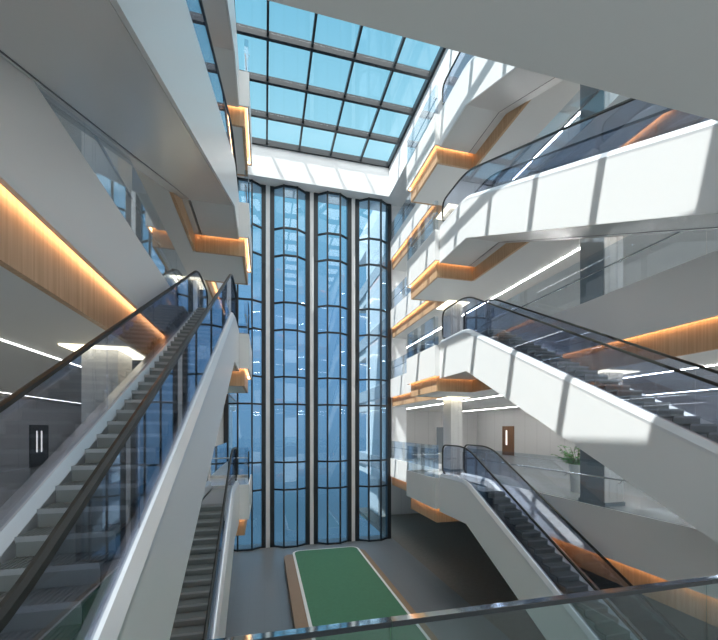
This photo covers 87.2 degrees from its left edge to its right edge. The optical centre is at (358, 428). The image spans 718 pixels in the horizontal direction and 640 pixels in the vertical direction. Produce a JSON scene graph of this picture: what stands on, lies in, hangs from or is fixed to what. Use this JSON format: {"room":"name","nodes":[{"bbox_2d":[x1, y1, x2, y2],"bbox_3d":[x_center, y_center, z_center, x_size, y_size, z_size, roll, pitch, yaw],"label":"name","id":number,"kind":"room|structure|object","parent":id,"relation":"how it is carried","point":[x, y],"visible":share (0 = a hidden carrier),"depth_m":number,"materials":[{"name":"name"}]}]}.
{"room":"shopping mall","nodes":[
{"label":"shopping mall","id":0,"kind":"room"},
{"bbox_2d":[0,397,80,471],"bbox_3d":[-14.702,-4.700,10.751,0.300,23.300,36.000,0,0,-14],"label":"wall","id":1,"kind":"structure","parent":0,"point":[63,420],"depth_m":18.77,"materials":[{"name":"white paint"}]},
{"bbox_2d":[29,425,48,467],"bbox_3d":[-16.769,0.870,19.769,0.070,2.160,1.620,0,0,-14],"label":"door","id":2,"kind":"structure","parent":1,"relation":"in","point":[38,434],"depth_m":19.68,"materials":[{"name":"grey"}]},
{"bbox_2d":[0,266,245,410],"bbox_3d":[-9.337,-1.808,12.094,10.760,0.715,36.000,0,0,-14],"label":"ceiling","id":3,"kind":"structure","parent":0,"point":[29,317],"depth_m":6.18,"materials":[{"name":"white paint"}]},
{"bbox_2d":[0,338,80,366],"bbox_3d":[-7.135,-1.438,11.615,0.070,0.023,30.000,0,0,-14],"label":"recessed light","id":4,"kind":"object","parent":3,"relation":"in","point":[1,339],"visible":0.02,"depth_m":6.93,"materials":[{"name":"silver metal"}]},
{"bbox_2d":[0,392,80,403],"bbox_3d":[-12.858,-1.438,10.182,0.070,0.023,30.000,0,0,-14],"label":"recessed light","id":5,"kind":"object","parent":3,"relation":"in","point":[0,392],"visible":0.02,"depth_m":17.45,"materials":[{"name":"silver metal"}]},
{"bbox_2d":[0,465,247,507],"bbox_3d":[-9.259,2.475,12.114,10.922,1.050,36.000,0,0,-14],"label":"floor","id":6,"kind":"structure","parent":0,"point":[10,481],"depth_m":14.27,"materials":[{"name":"stone"}]},
{"bbox_2d":[58,344,144,423],"bbox_3d":[-4.730,0.250,7.114,1.060,3.400,1.240,0,0,-14],"label":"column","id":7,"kind":"structure","parent":6,"relation":"on","point":[103,368],"depth_m":6.74,"materials":[{"name":"white paint"}]},
{"bbox_2d":[210,461,251,519],"bbox_3d":[-4.239,2.425,11.598,1.590,1.150,20.940,0,0,-14],"label":"trim","id":8,"kind":"structure","parent":6,"relation":"attached to","point":[245,491],"depth_m":12.52,"materials":[{"name":"white paint"}]},
{"bbox_2d":[211,442,250,483],"bbox_3d":[-5.623,1.300,16.974,1.679,1.100,9.537,0,0,-14],"label":"glass railing","id":9,"kind":"object","parent":8,"relation":"on","point":[219,458],"visible":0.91,"depth_m":16.42,"materials":[{"name":"clear glass"}]},
{"bbox_2d":[54,112,245,306],"bbox_3d":[-9.337,-6.157,12.094,10.760,0.715,36.000,0,0,-14],"label":"ceiling","id":10,"kind":"structure","parent":0,"point":[155,203],"depth_m":11.48,"materials":[{"name":"white paint"}]},
{"bbox_2d":[215,407,231,457],"bbox_3d":[-8.930,-3.650,24.464,0.880,21.200,6.200,0,0,-14],"label":"wall","id":11,"kind":"structure","parent":0,"point":[220,437],"depth_m":21.56,"materials":[{"name":"white paint"}]},
{"bbox_2d":[0,184,247,392],"bbox_3d":[-3.992,-1.802,9.953,1.610,0.725,24.250,0,0,-14],"label":"trim","id":12,"kind":"structure","parent":11,"relation":"attached to","point":[29,249],"depth_m":4.19,"materials":[{"name":"brown wood"}]},
{"bbox_2d":[169,192,247,298],"bbox_3d":[-3.992,-6.152,9.953,1.610,0.725,24.250,0,0,-14],"label":"trim","id":13,"kind":"structure","parent":11,"relation":"attached to","point":[199,243],"depth_m":12.41,"materials":[{"name":"brown wood"}]},
{"bbox_2d":[227,105,247,176],"bbox_3d":[-3.992,-10.502,9.953,1.610,0.725,24.250,0,0,-14],"label":"trim","id":14,"kind":"structure","parent":11,"relation":"attached to","point":[237,114],"depth_m":12.62,"materials":[{"name":"brown wood"}]},
{"bbox_2d":[236,519,247,535],"bbox_3d":[-3.992,3.197,9.953,1.610,0.725,24.250,0,0,-14],"label":"trim","id":15,"kind":"structure","parent":11,"relation":"attached to","point":[241,529],"depth_m":12.61,"materials":[{"name":"brown wood"}]},
{"bbox_2d":[214,238,249,290],"bbox_3d":[-9.259,-6.875,12.114,10.922,1.050,36.000,0,0,-14],"label":"floor","id":16,"kind":"structure","parent":0,"point":[245,238],"depth_m":14.13,"materials":[{"name":"stone"}]},
{"bbox_2d":[215,202,251,289],"bbox_3d":[-4.239,-6.925,11.598,1.590,1.150,20.940,0,0,-14],"label":"trim","id":17,"kind":"structure","parent":16,"relation":"attached to","point":[244,211],"depth_m":12.51,"materials":[{"name":"white"}]},
{"bbox_2d":[244,172,250,223],"bbox_3d":[-5.623,-8.050,16.974,1.679,1.100,9.537,0,0,-14],"label":"glass railing","id":18,"kind":"object","parent":17,"relation":"on","point":[248,172],"visible":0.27,"depth_m":13.19,"materials":[{"name":"clear glass"}]},
{"bbox_2d":[232,126,245,174],"bbox_3d":[-9.337,-10.508,12.094,10.760,0.715,36.000,0,0,-14],"label":"ceiling","id":19,"kind":"structure","parent":0,"point":[237,131],"depth_m":13.69,"materials":[{"name":"white paint"}]},
{"bbox_2d":[235,108,249,290],"bbox_3d":[-9.259,-11.225,12.114,10.922,1.050,36.000,0,0,-14],"label":"floor","id":20,"kind":"structure","parent":0,"point":[246,117],"depth_m":13.96,"materials":[{"name":"stone"}]},
{"bbox_2d":[239,70,251,165],"bbox_3d":[-4.239,-11.275,11.598,1.590,1.150,20.940,0,0,-14],"label":"trim","id":21,"kind":"structure","parent":20,"relation":"attached to","point":[244,84],"depth_m":12.51,"materials":[{"name":"white paint"}]},
{"bbox_2d":[244,42,250,104],"bbox_3d":[-5.623,-12.400,16.974,1.679,1.100,9.537,0,0,-14],"label":"glass railing","id":22,"kind":"object","parent":21,"relation":"on","point":[248,42],"visible":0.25,"depth_m":12.89,"materials":[{"name":"clear glass"}]},
{"bbox_2d":[237,48,473,266],"bbox_3d":[-0.393,-15.300,14.334,29.200,2.100,36.000,0,0,-14],"label":"wall","id":23,"kind":"structure","parent":0,"point":[270,166],"depth_m":21.96,"materials":[{"name":"white paint"}]},
{"bbox_2d":[236,0,445,167],"bbox_3d":[-0.086,-16.125,12.076,9.080,0.350,20.470,0,0,-14],"label":"skylight","id":24,"kind":"object","parent":23,"relation":"in","point":[268,36],"visible":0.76,"depth_m":17.98,"materials":[{"name":"grey metal"}]},
{"bbox_2d":[359,462,365,472],"bbox_3d":[8.308,3.192,16.512,11.260,0.715,36.000,0,0,-14],"label":"ceiling","id":25,"kind":"structure","parent":0,"point":[362,467],"depth_m":31.64,"materials":[{"name":"white paint"}]},
{"bbox_2d":[359,253,385,303],"bbox_3d":[8.229,-11.225,16.493,11.422,1.050,36.000,0,0,-14],"label":"floor","id":26,"kind":"structure","parent":0,"point":[375,273],"depth_m":28.16,"materials":[{"name":"stone"}]},
{"bbox_2d":[359,318,385,353],"bbox_3d":[8.229,-6.875,16.493,11.422,1.050,36.000,0,0,-14],"label":"floor","id":27,"kind":"structure","parent":0,"point":[363,343],"depth_m":28.12,"materials":[{"name":"stone"}]},
{"bbox_2d":[436,204,457,219],"bbox_3d":[4.393,-8.775,17.697,1.060,2.750,1.240,0,0,-14],"label":"column","id":28,"kind":"structure","parent":27,"relation":"on","point":[449,208],"depth_m":17.47,"materials":[{"name":"white paint"}]},
{"bbox_2d":[580,84,618,131],"bbox_3d":[6.348,-8.775,9.888,1.060,2.750,1.240,0,0,-14],"label":"column","id":29,"kind":"structure","parent":27,"relation":"on","point":[602,99],"depth_m":9.81,"materials":[{"name":"white paint"}]},
{"bbox_2d":[366,206,405,484],"bbox_3d":[1.819,-5.350,27.155,1.000,17.800,6.200,0,0,-14],"label":"wall","id":30,"kind":"structure","parent":0,"point":[398,278],"depth_m":25.91,"materials":[{"name":"white paint"}]},
{"bbox_2d":[390,114,439,259],"bbox_3d":[3.803,-11.275,13.611,1.590,1.150,20.940,0,0,-14],"label":"trim","id":31,"kind":"structure","parent":30,"relation":"attached to","point":[430,138],"depth_m":16.41,"materials":[{"name":"white paint"}]},
{"bbox_2d":[392,97,437,230],"bbox_3d":[2.490,-12.400,19.005,1.679,1.100,9.537,0,0,-14],"label":"glass railing","id":32,"kind":"object","parent":31,"relation":"on","point":[434,97],"visible":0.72,"depth_m":16.06,"materials":[{"name":"clear glass"}]},
{"bbox_2d":[392,100,529,269],"bbox_3d":[4.360,-10.502,12.045,1.610,0.725,24.250,0,0,-14],"label":"trim","id":33,"kind":"structure","parent":30,"relation":"attached to","point":[442,156],"depth_m":14.62,"materials":[{"name":"brown wood"}]},
{"bbox_2d":[390,95,666,328],"bbox_3d":[3.803,-6.925,13.611,1.590,1.150,20.940,0,0,-14],"label":"balcony parapet","id":34,"kind":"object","parent":30,"relation":"attached to","point":[428,252],"depth_m":9.27,"materials":[{"name":"white paint"}]},
{"bbox_2d":[392,213,436,299],"bbox_3d":[2.490,-8.050,19.005,1.679,1.100,9.537,0,0,-14],"label":"glass railing","id":35,"kind":"object","parent":34,"relation":"on","point":[433,213],"visible":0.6,"depth_m":16.02,"materials":[{"name":"clear glass"}]},
{"bbox_2d":[510,89,599,179],"bbox_3d":[5.624,-8.050,9.181,0.371,1.100,11.281,0,0,-14],"label":"glass railing","id":36,"kind":"object","parent":34,"relation":"on","point":[575,114],"visible":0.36,"depth_m":10.24,"materials":[{"name":"glass"}]},
{"bbox_2d":[392,110,704,337],"bbox_3d":[4.360,-6.152,12.045,1.610,0.725,24.250,0,0,-14],"label":"trim","id":37,"kind":"structure","parent":30,"relation":"attached to","point":[673,120],"depth_m":14.32,"materials":[{"name":"brown wood"}]},
{"bbox_2d":[390,458,717,599],"bbox_3d":[3.803,2.425,13.611,1.590,1.150,20.940,0,0,-14],"label":"balcony parapet","id":38,"kind":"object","parent":30,"relation":"attached to","point":[668,551],"depth_m":8.49,"materials":[{"name":"white paint"}]},
{"bbox_2d":[392,442,441,472],"bbox_3d":[2.490,1.300,19.005,1.679,1.100,9.537,0,0,-14],"label":"glass railing","id":39,"kind":"object","parent":38,"relation":"on","point":[437,454],"visible":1,"depth_m":17.13,"materials":[{"name":"clear glass"}]},
{"bbox_2d":[465,448,647,517],"bbox_3d":[5.624,1.300,9.181,0.371,1.100,11.281,0,0,-14],"label":"glass railing","id":40,"kind":"object","parent":38,"relation":"on","point":[495,462],"visible":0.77,"depth_m":10.28,"materials":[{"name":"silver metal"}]},
{"bbox_2d":[390,250,717,396],"bbox_3d":[3.803,-2.575,13.611,1.590,1.150,20.940,0,0,-14],"label":"balcony parapet","id":41,"kind":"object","parent":30,"relation":"attached to","point":[685,293],"depth_m":8.26,"materials":[{"name":"white paint"}]},
{"bbox_2d":[392,327,437,368],"bbox_3d":[2.490,-3.700,19.005,1.679,1.100,9.537,0,0,-14],"label":"glass railing","id":42,"kind":"object","parent":41,"relation":"on","point":[436,327],"visible":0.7,"depth_m":16.92,"materials":[{"name":"clear glass"}]},
{"bbox_2d":[473,232,680,329],"bbox_3d":[5.624,-3.700,9.181,0.371,1.100,11.281,0,0,-14],"label":"glass railing","id":43,"kind":"object","parent":41,"relation":"on","point":[676,233],"visible":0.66,"depth_m":9.22,"materials":[{"name":"silver metal"}]},
{"bbox_2d":[392,316,717,405],"bbox_3d":[4.360,-1.802,12.045,1.610,0.725,24.250,0,0,-14],"label":"trim","id":44,"kind":"structure","parent":30,"relation":"attached to","point":[700,336],"depth_m":8.37,"materials":[{"name":"brown wood"}]},
{"bbox_2d":[392,477,717,626],"bbox_3d":[4.360,3.197,12.045,1.610,0.725,24.250,0,0,-14],"label":"trim","id":45,"kind":"structure","parent":30,"relation":"attached to","point":[700,606],"depth_m":8.37,"materials":[{"name":"brown wood"}]},
{"bbox_2d":[370,358,476,515],"bbox_3d":[5.474,-3.650,32.812,8.840,21.200,3.000,0,0,-14],"label":"wall","id":46,"kind":"structure","parent":0,"point":[420,425],"depth_m":31.17,"materials":[{"name":"white paint"}]},
{"bbox_2d":[435,426,442,451],"bbox_3d":[6.934,0.860,31.590,1.200,2.180,0.080,0,0,-14],"label":"door","id":47,"kind":"structure","parent":46,"relation":"in","point":[438,429],"depth_m":31.50,"materials":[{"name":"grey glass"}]},
{"bbox_2d":[359,80,579,313],"bbox_3d":[8.308,-10.508,16.512,11.260,0.715,36.000,0,0,-14],"label":"ceiling","id":48,"kind":"structure","parent":0,"point":[547,112],"depth_m":13.84,"materials":[{"name":"white paint"}]},
{"bbox_2d":[512,161,531,179],"bbox_3d":[6.380,-10.137,14.786,0.041,0.023,1.072,0,0,-14],"label":"recessed light","id":49,"kind":"object","parent":48,"relation":"in","point":[531,161],"depth_m":14.78,"materials":[{"name":"white plastic"}]},
{"bbox_2d":[534,131,561,157],"bbox_3d":[6.719,-10.137,13.446,0.038,0.023,1.276,0,0,-14],"label":"recessed light","id":50,"kind":"object","parent":48,"relation":"in","point":[544,148],"depth_m":13.43,"materials":[{"name":"white plastic"}]},
{"bbox_2d":[225,507,717,639],"bbox_3d":[-0.393,7.094,14.334,29.800,0.312,36.600,0,0,-14],"label":"floor","id":51,"kind":"structure","parent":0,"point":[258,602],"depth_m":16.61,"materials":[{"name":"tile"}]},
{"bbox_2d":[170,447,238,639],"bbox_3d":[-2.953,3.758,5.969,1.200,6.384,13.024,0,0,-14],"label":"escalator","id":52,"kind":"object","parent":51,"relation":"on","point":[202,608],"visible":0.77,"depth_m":7.98,"materials":[{"name":"grey metal"}]},
{"bbox_2d":[224,177,265,551],"bbox_3d":[-6.574,-3.647,21.744,2.330,21.195,0.720,0,0,-14],"label":"window","id":53,"kind":"structure","parent":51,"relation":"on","point":[262,227],"depth_m":21.96,"materials":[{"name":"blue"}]},
{"bbox_2d":[266,186,269,547],"bbox_3d":[-5.417,-3.650,22.416,0.220,21.200,0.680,0,0,-14],"label":"trim","id":54,"kind":"structure","parent":51,"relation":"on","point":[267,187],"depth_m":22.08,"materials":[{"name":"white"}]},
{"bbox_2d":[270,184,309,547],"bbox_3d":[-4.081,-3.647,22.369,2.330,21.195,0.720,0,0,-14],"label":"window","id":55,"kind":"structure","parent":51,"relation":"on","point":[306,259],"depth_m":22.11,"materials":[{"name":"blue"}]},
{"bbox_2d":[310,192,313,543],"bbox_3d":[-2.924,-3.650,23.040,0.220,21.200,0.680,0,0,-14],"label":"trim","id":56,"kind":"structure","parent":51,"relation":"on","point":[311,193],"depth_m":22.70,"materials":[{"name":"white"}]},
{"bbox_2d":[314,191,351,544],"bbox_3d":[-1.587,-3.647,22.993,2.330,21.195,0.720,0,0,-14],"label":"window","id":57,"kind":"structure","parent":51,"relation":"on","point":[348,237],"depth_m":22.74,"materials":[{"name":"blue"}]},
{"bbox_2d":[352,199,354,540],"bbox_3d":[-0.431,-3.650,23.664,0.220,21.200,0.680,0,0,-14],"label":"trim","id":58,"kind":"structure","parent":51,"relation":"on","point":[353,200],"depth_m":23.34,"materials":[{"name":"white"}]},
{"bbox_2d":[284,546,437,639],"bbox_3d":[-0.096,6.713,13.145,4.260,0.450,15.150,0,0,-14],"label":"platform","id":59,"kind":"object","parent":51,"relation":"on","point":[326,586],"visible":0.98,"depth_m":14.78,"materials":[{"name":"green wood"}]},
{"bbox_2d":[355,197,390,541],"bbox_3d":[0.905,-3.647,23.617,2.330,21.195,0.720,0,0,-14],"label":"window","id":60,"kind":"structure","parent":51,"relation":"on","point":[388,206],"depth_m":23.36,"materials":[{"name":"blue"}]},
{"bbox_2d":[440,444,687,639],"bbox_3d":[5.231,3.758,8.019,1.275,6.384,13.024,0,0,-14],"label":"escalator","id":61,"kind":"object","parent":51,"relation":"on","point":[532,564],"visible":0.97,"depth_m":9.70,"materials":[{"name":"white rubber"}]},
{"bbox_2d":[229,0,717,403],"bbox_3d":[-0.393,-2.525,14.334,29.200,1.050,36.000,0,0,-14],"label":"floor","id":62,"kind":"structure","parent":0,"point":[668,49],"depth_m":1.91,"materials":[{"name":"white"}]},
{"bbox_2d":[81,131,131,228],"bbox_3d":[-4.730,-4.425,7.114,1.060,2.750,1.240,0,0,-14],"label":"column","id":63,"kind":"structure","parent":62,"relation":"on","point":[91,150],"depth_m":6.79,"materials":[{"name":"white paint"}]},
{"bbox_2d":[0,0,238,238],"bbox_3d":[-2.953,-5.219,5.969,1.200,6.650,13.024,0,0,-14],"label":"escalator","id":64,"kind":"object","parent":62,"relation":"on","point":[145,74],"visible":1,"depth_m":3.62,"materials":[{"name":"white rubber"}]},
{"bbox_2d":[34,82,200,234],"bbox_3d":[-4.129,-4.715,7.762,0.270,3.130,8.975,0,0,-14],"label":"trim","id":65,"kind":"structure","parent":64,"relation":"attached to","point":[64,111],"depth_m":5.34,"materials":[{"name":"white"}]},
{"bbox_2d":[0,56,251,393],"bbox_3d":[-4.239,-2.575,11.598,1.590,1.150,20.940,0,0,-14],"label":"balcony parapet","id":66,"kind":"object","parent":62,"relation":"attached to","point":[42,167],"depth_m":4.04,"materials":[{"name":"white paint"}]},
{"bbox_2d":[93,134,198,312],"bbox_3d":[-3.758,-3.700,6.832,0.371,1.100,11.281,0,0,-14],"label":"glass railing","id":67,"kind":"object","parent":66,"relation":"on","point":[189,296],"visible":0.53,"depth_m":9.71,"materials":[{"name":"clear glass"}]},
{"bbox_2d":[239,302,250,342],"bbox_3d":[-5.623,-3.700,16.974,1.679,1.100,9.537,0,0,-14],"label":"glass railing","id":68,"kind":"object","parent":66,"relation":"on","point":[249,318],"visible":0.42,"depth_m":13.46,"materials":[{"name":"clear glass"}]},
{"bbox_2d":[172,275,198,301],"bbox_3d":[-6.685,-4.425,14.923,1.060,2.750,1.240,0,0,-14],"label":"column","id":69,"kind":"structure","parent":62,"relation":"on","point":[194,280],"depth_m":14.60,"materials":[{"name":"white paint"}]},
{"bbox_2d":[437,300,469,339],"bbox_3d":[4.393,-4.425,17.697,1.060,2.750,1.240,0,0,-14],"label":"column","id":70,"kind":"structure","parent":62,"relation":"on","point":[452,319],"depth_m":17.36,"materials":[{"name":"white paint"}]},
{"bbox_2d":[268,0,717,120],"bbox_3d":[2.331,-2.555,2.424,7.260,1.110,0.050,0,0,-14],"label":"trim","id":71,"kind":"structure","parent":62,"relation":"attached to","point":[307,5],"depth_m":2.01,"materials":[{"name":"white"}]},
{"bbox_2d":[440,98,717,265],"bbox_3d":[5.231,-5.219,8.019,1.275,6.650,13.024,0,0,-14],"label":"escalator","id":72,"kind":"object","parent":62,"relation":"on","point":[668,181],"visible":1,"depth_m":7.49,"materials":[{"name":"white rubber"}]},
{"bbox_2d":[470,228,717,266],"bbox_3d":[5.460,-4.715,10.163,0.270,3.130,8.975,0,0,-14],"label":"trim","id":73,"kind":"structure","parent":72,"relation":"attached to","point":[495,248],"depth_m":9.62,"materials":[{"name":"white"}]},
{"bbox_2d":[580,236,622,303],"bbox_3d":[6.348,-4.425,9.888,1.060,2.750,1.240,0,0,-14],"label":"column","id":74,"kind":"structure","parent":62,"relation":"on","point":[595,253],"depth_m":9.58,"materials":[{"name":"white"}]},
{"bbox_2d":[359,451,693,527],"bbox_3d":[8.229,2.475,16.493,11.422,1.050,36.000,0,0,-14],"label":"floor","id":75,"kind":"structure","parent":0,"point":[554,483],"depth_m":15.81,"materials":[{"name":"stone"}]},
{"bbox_2d":[439,397,469,471],"bbox_3d":[4.393,0.250,17.697,1.060,3.400,1.240,0,0,-14],"label":"column","id":76,"kind":"structure","parent":75,"relation":"on","point":[452,406],"depth_m":17.36,"materials":[{"name":"white paint"}]},
{"bbox_2d":[551,445,579,491],"bbox_3d":[6.843,1.213,11.784,1.300,1.473,1.093,0,0,-14],"label":"potted plant","id":77,"kind":"object","parent":75,"relation":"on","point":[574,466],"visible":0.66,"depth_m":11.66,"materials":[{"name":"green plant"}]},
{"bbox_2d":[578,369,639,506],"bbox_3d":[6.348,0.250,9.888,1.060,3.400,1.240,0,0,-14],"label":"column","id":78,"kind":"structure","parent":75,"relation":"on","point":[602,492],"depth_m":9.57,"materials":[{"name":"white paint"}]},
{"bbox_2d":[359,118,717,362],"bbox_3d":[8.308,-6.157,16.512,11.260,0.715,36.000,0,0,-14],"label":"ceiling","id":79,"kind":"structure","parent":0,"point":[683,247],"depth_m":14.72,"materials":[{"name":"white paint"}]},
{"bbox_2d":[406,327,441,347],"bbox_3d":[4.045,-5.787,24.090,0.097,0.023,5.430,0,0,-14],"label":"recessed light","id":80,"kind":"object","parent":79,"relation":"in","point":[441,327],"depth_m":23.59,"materials":[{"name":"silver metal"}]},
{"bbox_2d":[491,248,579,298],"bbox_3d":[6.477,-5.787,14.379,0.098,0.023,4.773,0,0,-14],"label":"recessed light","id":81,"kind":"object","parent":79,"relation":"in","point":[511,287],"depth_m":13.82,"materials":[{"name":"silver metal"}]},
{"bbox_2d":[359,350,717,412],"bbox_3d":[8.308,-1.808,16.512,11.260,0.715,36.000,0,0,-14],"label":"ceiling","id":82,"kind":"structure","parent":0,"point":[668,382],"depth_m":12.86,"materials":[{"name":"white paint"}]},
{"bbox_2d":[407,364,717,408],"bbox_3d":[6.349,-1.438,14.991,0.070,0.023,30.000,0,0,-14],"label":"recessed light","id":83,"kind":"object","parent":82,"relation":"in","point":[713,364],"visible":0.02,"depth_m":9.93,"materials":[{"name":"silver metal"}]},
{"bbox_2d":[462,388,717,411],"bbox_3d":[12.072,-1.438,16.424,0.070,0.023,30.000,0,0,-14],"label":"recessed light","id":84,"kind":"object","parent":82,"relation":"in","point":[716,388],"visible":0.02,"depth_m":15.16,"materials":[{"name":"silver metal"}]},
{"bbox_2d":[477,393,717,460],"bbox_3d":[13.915,-4.700,17.916,0.300,23.300,36.000,0,0,-14],"label":"wall","id":85,"kind":"structure","parent":0,"point":[532,437],"depth_m":25.58,"materials":[{"name":"white paint"}]},
{"bbox_2d":[502,426,513,455],"bbox_3d":[11.151,0.870,28.193,0.070,2.160,1.340,0,0,-14],"label":"door","id":86,"kind":"structure","parent":85,"relation":"in","point":[507,431],"depth_m":28.12,"materials":[{"name":"brown wood"}]},
{"bbox_3d":[3.037,2.475,-0.394,7.260,1.050,5.760,0,0,-14],"label":"floor","id":87,"kind":"structure","parent":0,"visible":0},
{"bbox_2d":[0,271,238,639],"bbox_3d":[-2.953,-0.664,5.969,1.200,7.540,13.024,0,0,-14],"label":"escalator","id":88,"kind":"object","parent":87,"relation":"on","point":[96,544],"visible":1,"depth_m":3.16,"materials":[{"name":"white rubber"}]},
{"bbox_2d":[211,575,717,639],"bbox_3d":[2.318,1.427,2.333,7.030,1.046,0.080,0,0,-14],"label":"walkway railing","id":89,"kind":"object","parent":87,"relation":"on","point":[425,617],"visible":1,"depth_m":1.87,"materials":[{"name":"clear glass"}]},
{"bbox_2d":[440,297,717,542],"bbox_3d":[5.231,-0.664,8.019,1.275,7.540,13.024,0,0,-14],"label":"escalator","id":90,"kind":"object","parent":87,"relation":"on","point":[669,453],"visible":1,"depth_m":7.34,"materials":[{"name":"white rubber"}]},
{"bbox_3d":[3.037,-6.875,-0.394,7.260,1.050,5.760,0,0,-14],"label":"floor","id":91,"kind":"structure","parent":0,"visible":0},
{"bbox_2d":[202,0,238,106],"bbox_3d":[-2.953,-9.569,5.969,1.200,6.650,13.024,0,0,-14],"label":"escalator","id":92,"kind":"object","parent":91,"relation":"on","point":[220,14],"visible":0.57,"depth_m":10.37,"materials":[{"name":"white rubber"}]},
{"bbox_2d":[440,52,554,152],"bbox_3d":[5.231,-9.569,8.019,1.275,6.650,13.024,0,0,-14],"label":"escalator","id":93,"kind":"object","parent":91,"relation":"on","point":[484,88],"visible":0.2,"depth_m":12.21,"materials":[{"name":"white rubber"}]},
{"bbox_2d":[470,78,562,153],"bbox_3d":[5.460,-9.065,10.163,0.270,3.130,8.975,0,0,-14],"label":"trim","id":94,"kind":"structure","parent":93,"relation":"attached to","point":[499,117],"depth_m":12.32,"materials":[{"name":"white"}]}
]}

